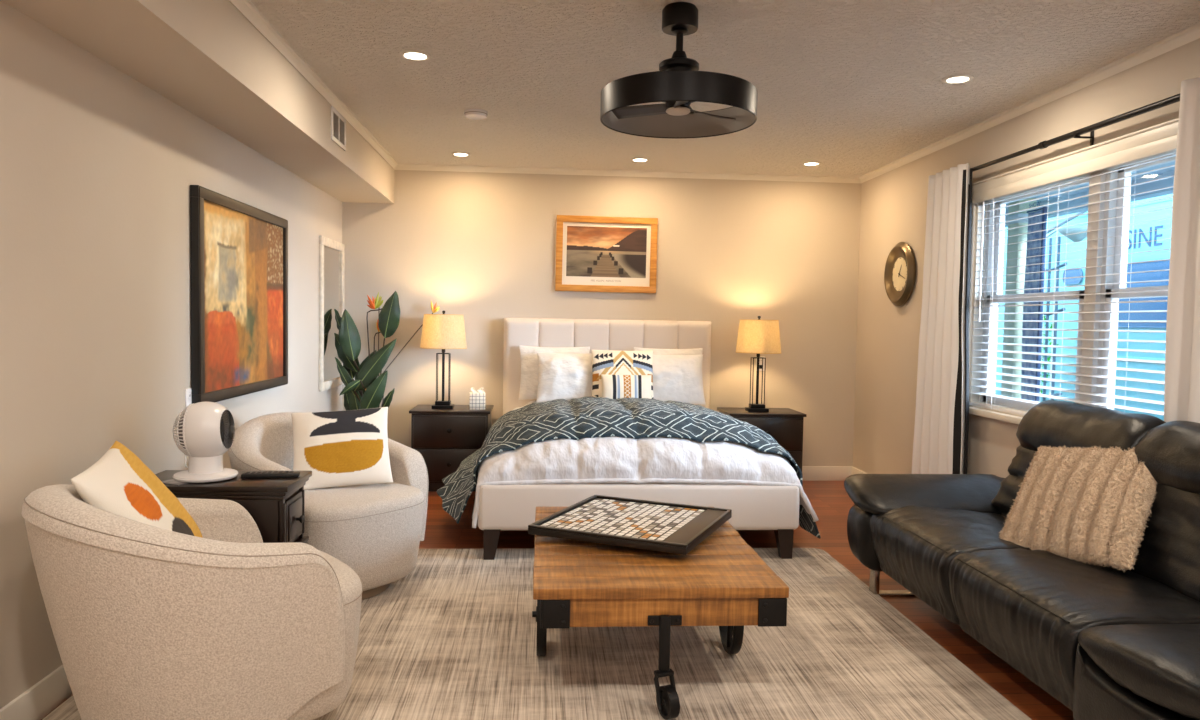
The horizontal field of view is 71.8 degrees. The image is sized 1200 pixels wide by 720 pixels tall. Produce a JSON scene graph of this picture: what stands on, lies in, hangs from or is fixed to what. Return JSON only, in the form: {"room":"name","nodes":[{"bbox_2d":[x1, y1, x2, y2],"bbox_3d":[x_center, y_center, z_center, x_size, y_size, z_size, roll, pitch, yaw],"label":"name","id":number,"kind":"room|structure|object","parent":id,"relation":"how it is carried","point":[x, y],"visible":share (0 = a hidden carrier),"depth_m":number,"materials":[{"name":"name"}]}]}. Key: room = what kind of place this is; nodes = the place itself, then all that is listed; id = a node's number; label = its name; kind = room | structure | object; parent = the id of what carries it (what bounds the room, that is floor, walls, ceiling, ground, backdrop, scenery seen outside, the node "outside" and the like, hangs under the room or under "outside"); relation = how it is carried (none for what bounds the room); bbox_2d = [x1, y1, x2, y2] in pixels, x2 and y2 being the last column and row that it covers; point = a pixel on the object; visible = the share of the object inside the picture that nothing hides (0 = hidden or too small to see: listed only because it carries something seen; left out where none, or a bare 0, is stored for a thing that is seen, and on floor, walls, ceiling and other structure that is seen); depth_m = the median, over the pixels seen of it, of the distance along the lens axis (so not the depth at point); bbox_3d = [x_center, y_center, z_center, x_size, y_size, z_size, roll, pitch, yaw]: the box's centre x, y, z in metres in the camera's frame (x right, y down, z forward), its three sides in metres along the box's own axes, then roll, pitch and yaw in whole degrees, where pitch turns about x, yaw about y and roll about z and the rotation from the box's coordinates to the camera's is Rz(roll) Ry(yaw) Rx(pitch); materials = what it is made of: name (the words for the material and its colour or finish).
{"room":"studio apartment","nodes":[
{"label":"studio apartment","id":0,"kind":"room"},
{"bbox_2d":[0,0,341,708],"bbox_3d":[-1.759,-0.084,2.023,0.120,2.460,8.885,1,3,-4],"label":"wall","id":1,"kind":"structure","parent":0,"point":[98,167],"depth_m":2.87,"materials":[{"name":"beige paint"}]},
{"bbox_2d":[0,665,72,719],"bbox_3d":[-1.712,1.086,2.083,0.014,0.118,8.885,1,3,-4],"label":"baseboard","id":2,"kind":"structure","parent":1,"relation":"attached to","point":[43,697],"depth_m":2.58,"materials":[{"name":"beige paint"}]},
{"bbox_2d":[185,388,191,407],"bbox_3d":[-1.801,0.184,3.661,0.034,0.116,0.072,1,3,-4],"label":"wall outlet","id":3,"kind":"object","parent":1,"relation":"attached to","point":[188,392],"visible":0.49,"depth_m":3.65,"materials":[{"name":"white plastic"}]},
{"bbox_2d":[190,185,287,403],"bbox_3d":[-1.832,-0.312,4.300,0.040,0.976,1.285,1,3,-4],"label":"abstract painting","id":4,"kind":"object","parent":1,"relation":"attached to","point":[239,250],"visible":1,"depth_m":4.13,"materials":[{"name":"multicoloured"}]},
{"bbox_2d":[319,235,343,391],"bbox_3d":[-1.971,-0.337,6.104,0.020,1.087,0.661,1,3,-4],"label":"framed mirror","id":5,"kind":"object","parent":1,"relation":"attached to","point":[331,252],"visible":0.84,"depth_m":6.03,"materials":[{"name":"silver metal"}]},
{"bbox_2d":[324,246,340,380],"bbox_3d":[-1.978,-0.337,6.103,0.006,0.963,0.537,1,3,-4],"label":"mirror glass","id":6,"kind":"object","parent":5,"relation":"attached to","point":[332,254],"depth_m":6.09,"materials":[{"name":"mirror"}]},
{"bbox_2d":[1,0,393,203],"bbox_3d":[-1.483,-1.157,1.991,0.396,0.304,8.885,1,3,-4],"label":"soffit","id":7,"kind":"structure","parent":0,"point":[205,57],"depth_m":3.25,"materials":[{"name":"beige paint"}]},
{"bbox_2d":[229,0,397,168],"bbox_3d":[-1.266,-1.284,2.000,0.036,0.045,8.885,1,3,-4],"label":"trim","id":8,"kind":"structure","parent":7,"relation":"attached to","point":[245,7],"depth_m":3.92,"materials":[{"name":"beige paint"}]},
{"bbox_2d":[331,106,345,150],"bbox_3d":[-1.468,-1.296,4.652,0.011,0.180,0.320,1,3,-4],"label":"air vent","id":9,"kind":"object","parent":7,"relation":"in","point":[338,122],"visible":1,"depth_m":4.63,"materials":[{"name":"white plastic"}]},
{"bbox_2d":[41,481,1073,719],"bbox_3d":[0.327,1.223,2.232,4.500,0.100,9.085,1,3,-4],"label":"floor","id":10,"kind":"structure","parent":0,"point":[830,501],"depth_m":4.62,"materials":[{"name":"red wood"}]},
{"bbox_2d":[334,291,439,409],"bbox_3d":[-1.574,0.222,6.175,0.781,1.467,0.344,0,3,-16],"label":"plant","id":11,"kind":"object","parent":10,"relation":"on","point":[367,390],"visible":0.83,"depth_m":6.04,"materials":[{"name":"green plant"}]},
{"bbox_2d":[409,404,493,490],"bbox_3d":[-1.118,0.660,6.279,0.588,0.597,0.474,1,3,-4],"label":"nightstand","id":12,"kind":"object","parent":10,"relation":"on","point":[444,438],"visible":0.76,"depth_m":6.07,"materials":[{"name":"black wood"}]},
{"bbox_2d":[420,310,466,408],"bbox_3d":[-1.173,-0.004,6.210,0.348,0.735,0.348,1,3,-4],"label":"table lamp","id":13,"kind":"object","parent":12,"relation":"on","point":[443,331],"visible":1,"depth_m":6.08,"materials":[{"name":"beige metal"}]},
{"bbox_2d":[469,387,485,409],"bbox_3d":[-0.920,0.286,6.222,0.116,0.163,0.116,0,3,-10],"label":"tissue box","id":14,"kind":"object","parent":12,"relation":"on","point":[476,397],"visible":1,"depth_m":6.17,"materials":[{"name":"beige cardboard"}]},
{"bbox_2d":[42,548,1031,719],"bbox_3d":[-0.167,1.141,2.620,3.117,0.010,3.935,1,3,-4],"label":"area rug","id":15,"kind":"object","parent":10,"relation":"on","point":[455,637],"visible":0.51,"depth_m":3.07,"materials":[{"name":"beige carpet"}]},
{"bbox_2d":[21,484,362,719],"bbox_3d":[-1.202,0.733,2.502,0.889,0.779,0.834,-1,3,-40],"label":"armchair","id":16,"kind":"object","parent":15,"relation":"on","point":[148,622],"visible":0.94,"depth_m":2.18,"materials":[{"name":"fabric"}]},
{"bbox_2d":[71,441,202,537],"bbox_3d":[-1.405,0.472,2.559,0.276,0.398,0.469,0,3,-17],"label":"throw pillow","id":17,"kind":"object","parent":16,"relation":"on","point":[119,483],"visible":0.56,"depth_m":2.47,"materials":[{"name":"fabric"}]},
{"bbox_2d":[155,470,311,543],"bbox_3d":[-1.444,0.775,3.198,0.590,0.645,0.330,1,3,-4],"label":"side table","id":18,"kind":"object","parent":15,"relation":"on","point":[276,505],"visible":0.31,"depth_m":3.07,"materials":[{"name":"black wood"}]},
{"bbox_2d":[162,479,188,485],"bbox_3d":[-1.572,0.453,3.078,0.110,0.004,0.090,2,3,20],"label":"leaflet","id":19,"kind":"object","parent":18,"relation":"on","point":[170,481],"visible":0.5,"depth_m":3.05,"materials":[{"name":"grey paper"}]},
{"bbox_2d":[173,402,237,482],"bbox_3d":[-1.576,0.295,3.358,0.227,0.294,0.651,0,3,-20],"label":"fan","id":20,"kind":"object","parent":18,"relation":"on","point":[205,430],"visible":1,"depth_m":3.09,"materials":[{"name":"white plastic"}]},
{"bbox_2d":[173,403,194,456],"bbox_3d":[-1.571,0.270,3.152,0.084,0.212,0.212,1,3,-4],"label":"grille","id":21,"kind":"object","parent":20,"relation":"attached to","point":[183,422],"depth_m":3.07,"materials":[{"name":"white plastic"}]},
{"bbox_2d":[220,410,234,447],"bbox_3d":[-1.434,0.265,3.163,0.063,0.152,0.151,1,3,-4],"label":"grille","id":22,"kind":"object","parent":20,"relation":"attached to","point":[227,438],"depth_m":3.16,"materials":[{"name":"grey plastic"}]},
{"bbox_2d":[241,471,299,478],"bbox_3d":[-1.275,0.444,3.212,0.210,0.020,0.048,0,3,-12],"label":"remote control","id":23,"kind":"object","parent":18,"relation":"on","point":[287,474],"visible":1,"depth_m":3.20,"materials":[{"name":"black plastic"}]},
{"bbox_2d":[228,412,427,599],"bbox_3d":[-1.292,0.666,3.903,0.889,0.779,0.834,3,3,38],"label":"armchair","id":24,"kind":"object","parent":15,"relation":"on","point":[377,530],"visible":0.56,"depth_m":3.69,"materials":[{"name":"fabric"}]},
{"bbox_2d":[291,407,392,489],"bbox_3d":[-1.223,0.414,3.924,0.471,0.357,0.259,0,3,-15],"label":"throw pillow","id":25,"kind":"object","parent":24,"relation":"on","point":[348,447],"visible":0.9,"depth_m":3.87,"materials":[{"name":"fabric"}]},
{"bbox_2d":[532,507,788,719],"bbox_3d":[0.154,0.905,3.251,0.834,0.410,1.346,1,3,-4],"label":"coffee table","id":26,"kind":"object","parent":15,"relation":"on","point":[722,582],"visible":0.85,"depth_m":2.69,"materials":[{"name":"brown wood"}]},
{"bbox_2d":[528,495,731,554],"bbox_3d":[0.141,0.659,3.353,0.636,0.050,0.636,2,3,23],"label":"board","id":27,"kind":"object","parent":26,"relation":"on","point":[675,528],"visible":1,"depth_m":3.27,"materials":[{"name":"black wood"}]},
{"bbox_2d":[478,318,799,559],"bbox_3d":[0.145,0.375,5.476,1.714,1.285,2.262,1,3,-4],"label":"bed","id":28,"kind":"object","parent":10,"relation":"on","point":[501,507],"visible":0.28,"depth_m":4.42,"materials":[{"name":"beige fabric"}]},
{"bbox_3d":[0.141,0.632,5.490,1.500,0.390,2.020,1,3,-4],"label":"mattress","id":29,"kind":"object","parent":28,"relation":"on","visible":0},
{"bbox_2d":[472,400,818,527],"bbox_3d":[0.172,0.554,5.419,1.878,0.576,2.134,1,3,-4],"label":"comforter","id":30,"kind":"object","parent":29,"relation":"on","point":[613,459],"visible":0.45,"depth_m":4.39,"materials":[{"name":"white fabric"}]},
{"bbox_2d":[518,345,589,399],"bbox_3d":[-0.345,0.098,6.298,0.544,0.407,0.168,1,3,-7],"label":"bed pillow","id":31,"kind":"object","parent":30,"relation":"on","point":[528,354],"visible":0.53,"depth_m":6.26,"materials":[{"name":"white fabric"}]},
{"bbox_2d":[536,352,591,402],"bbox_3d":[-0.220,0.129,6.150,0.500,0.366,0.241,1,3,-4],"label":"bed pillow","id":32,"kind":"object","parent":30,"relation":"on","point":[568,376],"visible":0.67,"depth_m":6.06,"materials":[{"name":"white fabric"}]},
{"bbox_2d":[591,350,653,398],"bbox_3d":[0.165,0.134,6.050,0.455,0.407,0.202,1,3,-4],"label":"square cushion","id":33,"kind":"object","parent":30,"relation":"on","point":[606,362],"visible":0.62,"depth_m":6.02,"materials":[{"name":"fabric"}]},
{"bbox_2d":[601,374,651,398],"bbox_3d":[0.191,0.220,5.946,0.365,0.225,0.132,1,3,-4],"label":"lumbar cushion","id":34,"kind":"object","parent":30,"relation":"on","point":[613,386],"visible":0.66,"depth_m":5.91,"materials":[{"name":"fabric"}]},
{"bbox_2d":[436,397,820,538],"bbox_3d":[0.086,0.579,5.225,2.245,0.663,1.696,1,3,-4],"label":"throw blanket","id":35,"kind":"object","parent":30,"relation":"on","point":[583,417],"visible":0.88,"depth_m":4.62,"materials":[{"name":"blue fabric"}]},
{"bbox_2d":[634,347,702,354],"bbox_3d":[0.528,0.110,6.356,0.546,0.407,0.168,1,3,-8],"label":"bed pillow","id":36,"kind":"object","parent":30,"relation":"on","point":[698,351],"visible":0.21,"depth_m":6.37,"materials":[{"name":"white fabric"}]},
{"bbox_2d":[653,355,705,404],"bbox_3d":[0.518,0.141,6.202,0.530,0.366,0.240,1,3,-4],"label":"bed pillow","id":37,"kind":"object","parent":30,"relation":"on","point":[678,378],"visible":0.64,"depth_m":6.12,"materials":[{"name":"white fabric"}]},
{"bbox_2d":[717,407,806,470],"bbox_3d":[1.242,0.692,6.446,0.588,0.597,0.474,1,3,-4],"label":"nightstand","id":38,"kind":"object","parent":10,"relation":"on","point":[785,425],"visible":0.41,"depth_m":6.24,"materials":[{"name":"black wood"}]},
{"bbox_2d":[736,316,780,411],"bbox_3d":[1.216,0.028,6.379,0.348,0.735,0.348,1,3,-4],"label":"table lamp","id":39,"kind":"object","parent":38,"relation":"on","point":[759,336],"visible":1,"depth_m":6.25,"materials":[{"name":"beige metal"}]},
{"bbox_2d":[844,400,1199,719],"bbox_3d":[1.722,0.685,2.971,0.921,0.952,2.382,1,3,-4],"label":"sofa","id":40,"kind":"object","parent":10,"relation":"on","point":[1106,642],"visible":0.87,"depth_m":2.84,"materials":[{"name":"black leather"}]},
{"bbox_2d":[870,505,1030,625],"bbox_3d":[1.591,0.846,3.498,0.663,0.328,0.732,1,3,-4],"label":"seat cushion","id":41,"kind":"object","parent":40,"relation":"on","point":[916,546],"depth_m":3.45,"materials":[{"name":"black leather"}]},
{"bbox_2d":[991,445,1036,517],"bbox_3d":[1.985,0.591,3.469,0.308,0.443,0.750,1,3,-4],"label":"cushion","id":42,"kind":"object","parent":40,"relation":"on","point":[1002,502],"depth_m":3.74,"materials":[{"name":"black leather"}]},
{"bbox_2d":[949,548,1199,710],"bbox_3d":[1.641,0.883,2.766,0.664,0.325,0.728,1,3,-4],"label":"seat cushion","id":43,"kind":"object","parent":40,"relation":"on","point":[1030,608],"depth_m":2.67,"materials":[{"name":"black leather"}]},
{"bbox_2d":[999,445,1157,570],"bbox_3d":[1.808,0.537,3.126,0.329,0.452,0.565,0,3,-28],"label":"plush pillow","id":44,"kind":"object","parent":40,"relation":"on","point":[1090,505],"visible":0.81,"depth_m":3.04,"materials":[{"name":"beige fabric"}]},
{"bbox_2d":[1130,483,1199,601],"bbox_3d":[2.036,0.627,2.714,0.311,0.443,0.745,1,3,-4],"label":"cushion","id":45,"kind":"object","parent":40,"relation":"on","point":[1169,549],"depth_m":2.79,"materials":[{"name":"black leather"}]},
{"bbox_2d":[342,170,860,465],"bbox_3d":[0.047,-0.270,6.649,4.368,2.460,0.100,1,3,-4],"label":"wall","id":46,"kind":"structure","parent":0,"point":[480,246],"depth_m":6.58,"materials":[{"name":"beige paint"}]},
{"bbox_2d":[555,215,657,292],"bbox_3d":[0.052,-0.834,6.555,0.807,0.604,0.026,1,3,-4],"label":"framed picture","id":47,"kind":"object","parent":46,"relation":"attached to","point":[594,253],"visible":1,"depth_m":6.55,"materials":[{"name":"brown wood"}]},
{"bbox_2d":[566,226,646,277],"bbox_3d":[0.052,-0.853,6.557,0.632,0.394,0.001,1,3,-4],"label":"print","id":48,"kind":"object","parent":47,"relation":"attached to","point":[591,251],"depth_m":6.56},
{"bbox_2d":[394,163,860,182],"bbox_3d":[0.260,-1.470,6.538,3.712,0.045,0.036,1,3,-4],"label":"trim","id":49,"kind":"structure","parent":46,"relation":"attached to","point":[401,166],"depth_m":6.53,"materials":[{"name":"beige paint"}]},
{"bbox_2d":[756,356,764,370],"bbox_3d":[1.298,0.030,6.684,0.072,0.116,0.034,1,3,-4],"label":"wall outlet","id":50,"kind":"object","parent":46,"relation":"attached to","point":[760,360],"visible":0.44,"depth_m":6.70,"materials":[{"name":"white plastic"}]},
{"bbox_2d":[802,466,851,480],"bbox_3d":[0.021,0.902,6.646,4.108,0.118,0.014,1,3,-4],"label":"baseboard","id":51,"kind":"structure","parent":46,"relation":"attached to","point":[810,473],"depth_m":6.77,"materials":[{"name":"beige paint"}]},
{"bbox_2d":[249,0,1199,176],"bbox_3d":[0.370,-1.334,2.112,4.500,0.100,9.085,1,3,-4],"label":"ceiling","id":52,"kind":"structure","parent":0,"point":[855,88],"depth_m":3.81,"materials":[{"name":"white paint"}]},
{"bbox_2d":[399,50,430,60],"bbox_3d":[-0.835,-1.376,3.749,0.142,0.008,0.142,1,3,-4],"label":"recessed light","id":53,"kind":"object","parent":52,"relation":"in","point":[414,55],"visible":1,"depth_m":3.74,"materials":[{"name":"beige paint"}]},
{"bbox_2d":[451,152,470,156],"bbox_3d":[-1.002,-1.483,5.981,0.142,0.008,0.142,1,3,-4],"label":"recessed light","id":54,"kind":"object","parent":52,"relation":"in","point":[460,154],"visible":1,"depth_m":5.98,"materials":[{"name":"beige paint"}]},
{"bbox_2d":[464,109,486,119],"bbox_3d":[-0.713,-1.407,4.760,0.132,0.037,0.132,1,3,-4],"label":"smoke detector","id":55,"kind":"object","parent":52,"relation":"attached to","point":[475,114],"visible":1,"depth_m":4.72,"materials":[{"name":"white plastic"}]},
{"bbox_2d":[630,158,649,161],"bbox_3d":[0.293,-1.465,6.072,0.142,0.008,0.142,1,3,-4],"label":"recessed light","id":56,"kind":"object","parent":52,"relation":"in","point":[631,159],"visible":1,"depth_m":6.06,"materials":[{"name":"beige paint"}]},
{"bbox_2d":[600,2,757,138],"bbox_3d":[0.300,-1.121,3.149,0.592,0.425,0.592,1,3,-4],"label":"ceiling fan","id":57,"kind":"object","parent":52,"relation":"hanging from","point":[678,83],"visible":1,"depth_m":3.09,"materials":[{"name":"black metal"}]},
{"bbox_2d":[802,162,820,165],"bbox_3d":[1.559,-1.446,6.111,0.142,0.008,0.142,1,3,-4],"label":"recessed light","id":58,"kind":"object","parent":52,"relation":"in","point":[804,163],"visible":1,"depth_m":6.10,"materials":[{"name":"beige paint"}]},
{"bbox_2d":[942,74,973,83],"bbox_3d":[1.713,-1.343,3.969,0.142,0.008,0.142,1,3,-4],"label":"recessed light","id":59,"kind":"object","parent":52,"relation":"in","point":[961,78],"visible":1,"depth_m":3.96,"materials":[{"name":"beige paint"}]},
{"bbox_2d":[994,311,998,393],"bbox_3d":[2.358,-0.080,5.028,0.020,2.610,14.300,1,3,-4],"label":"wall","id":60,"kind":"structure","parent":0,"point":[997,311],"depth_m":4.95,"materials":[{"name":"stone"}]},
{"bbox_2d":[1005,162,1174,226],"bbox_3d":[3.436,-1.246,3.693,1.900,0.240,13.000,1,3,-4],"label":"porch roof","id":61,"kind":"structure","parent":60,"relation":"attached to","point":[1168,182],"depth_m":6.37,"materials":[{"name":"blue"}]},
{"bbox_2d":[853,38,1199,477],"bbox_3d":[2.468,-0.027,2.321,0.140,2.460,8.885,1,3,-4],"label":"wall","id":62,"kind":"structure","parent":0,"point":[893,202],"depth_m":5.66,"materials":[{"name":"beige paint"}]},
{"bbox_2d":[851,466,867,474],"bbox_3d":[2.372,1.142,2.371,0.014,0.118,8.885,1,3,-4],"label":"baseboard","id":63,"kind":"structure","parent":62,"relation":"attached to","point":[854,470],"depth_m":6.69,"materials":[{"name":"beige paint"}]},
{"bbox_2d":[884,242,915,305],"bbox_3d":[2.128,-0.610,5.897,0.052,0.456,0.456,1,3,-4],"label":"wall clock","id":64,"kind":"object","parent":62,"relation":"attached to","point":[900,267],"visible":1,"depth_m":5.87,"materials":[{"name":"brown metal"}]},
{"bbox_2d":[859,23,1199,182],"bbox_3d":[2.401,-1.234,2.259,0.036,0.045,8.885,1,3,-4],"label":"trim","id":65,"kind":"structure","parent":62,"relation":"attached to","point":[1188,35],"depth_m":4.10,"materials":[{"name":"beige paint"}]},
{"bbox_2d":[980,176,1089,409],"bbox_3d":[2.343,-0.331,4.444,0.070,1.205,0.948,1,3,-4],"label":"window","id":66,"kind":"structure","parent":62,"relation":"in","point":[989,258],"depth_m":4.83,"materials":[{"name":"white plastic"}]},
{"bbox_2d":[969,118,1178,423],"bbox_3d":[2.334,-0.309,3.919,0.190,1.371,2.205,1,3,-4],"label":"trim","id":67,"kind":"structure","parent":62,"relation":"attached to","point":[1167,129],"depth_m":4.62,"materials":[{"name":"beige paint"}]},
{"bbox_2d":[970,93,1179,170],"bbox_3d":[2.256,-1.039,3.838,0.097,0.075,2.974,1,3,-4],"label":"curtain rod","id":68,"kind":"object","parent":62,"relation":"attached to","point":[1176,98],"visible":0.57,"depth_m":3.80,"materials":[{"name":"black metal"}]},
{"bbox_2d":[912,163,972,473],"bbox_3d":[2.084,-0.049,5.070,0.088,2.210,0.620,1,3,-6],"label":"curtain","id":69,"kind":"object","parent":68,"relation":"hanging from","point":[941,427],"visible":0.88,"depth_m":4.99,"materials":[{"name":"white fabric"}]},
{"bbox_2d":[1164,77,1199,422],"bbox_3d":[2.236,0.055,2.915,0.072,2.210,0.670,1,3,-4],"label":"curtain","id":70,"kind":"object","parent":68,"relation":"hanging from","point":[1182,353],"visible":0.53,"depth_m":3.15,"materials":[{"name":"white fabric"}]},
{"bbox_2d":[1080,171,1105,406],"bbox_3d":[2.369,-0.301,3.930,0.100,1.255,0.084,1,3,-4],"label":"trim","id":71,"kind":"structure","parent":62,"relation":"attached to","point":[1097,234],"depth_m":3.91,"materials":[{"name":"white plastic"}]},
{"bbox_2d":[1096,153,1175,408],"bbox_3d":[2.415,-0.281,3.409,0.070,1.205,0.963,1,3,-4],"label":"window","id":72,"kind":"structure","parent":62,"relation":"in","point":[1112,241],"depth_m":3.83,"materials":[{"name":"white plastic"}]},
{"bbox_2d":[969,135,1176,415],"bbox_3d":[2.299,-0.307,3.917,0.082,1.249,2.055,1,3,-4],"label":"window blind","id":73,"kind":"object","parent":72,"relation":"attached to","point":[1167,146],"visible":0.89,"depth_m":4.02,"materials":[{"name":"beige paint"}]},
{"label":"outside","id":74,"kind":"structure","parent":0,"visible":0},
{"bbox_3d":[15.761,1.332,8.692,27.300,0.100,65.000,1,3,-4],"label":"ground","id":75,"kind":"structure","parent":74,"visible":0},
{"bbox_2d":[1001,198,1036,398],"bbox_3d":[3.747,-0.150,7.453,0.200,2.570,0.215,1,3,-4],"label":"porch post","id":76,"kind":"object","parent":75,"relation":"on","point":[1021,230],"visible":0.24,"depth_m":7.37,"materials":[{"name":"beige wood"}]},
{"bbox_2d":[1021,201,1046,401],"bbox_3d":[3.720,-0.103,7.126,0.238,2.506,0.352,-1,3,-30],"label":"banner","id":77,"kind":"object","parent":75,"relation":"on","point":[1035,244],"visible":0.64,"depth_m":7.16,"materials":[{"name":"blue"}]},
{"bbox_2d":[1040,316,1058,393],"bbox_3d":[4.949,0.273,9.440,0.495,1.581,0.511,1,3,-4],"label":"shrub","id":78,"kind":"object","parent":75,"relation":"on","point":[1050,343],"visible":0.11,"depth_m":9.35,"materials":[{"name":"green plant"}]},
{"bbox_2d":[1040,227,1086,400],"bbox_3d":[4.623,-0.114,8.387,0.340,2.440,0.822,1,3,-4],"label":"street lamp","id":79,"kind":"object","parent":75,"relation":"on","point":[1070,230],"visible":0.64,"depth_m":8.41,"materials":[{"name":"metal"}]},
{"bbox_2d":[995,194,1172,420],"bbox_3d":[6.441,-0.492,9.007,2.697,3.200,7.300,1,3,-4],"label":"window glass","id":80,"kind":"object","parent":75,"relation":"on","point":[1165,203],"visible":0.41,"depth_m":8.45,"materials":[{"name":"teal"}]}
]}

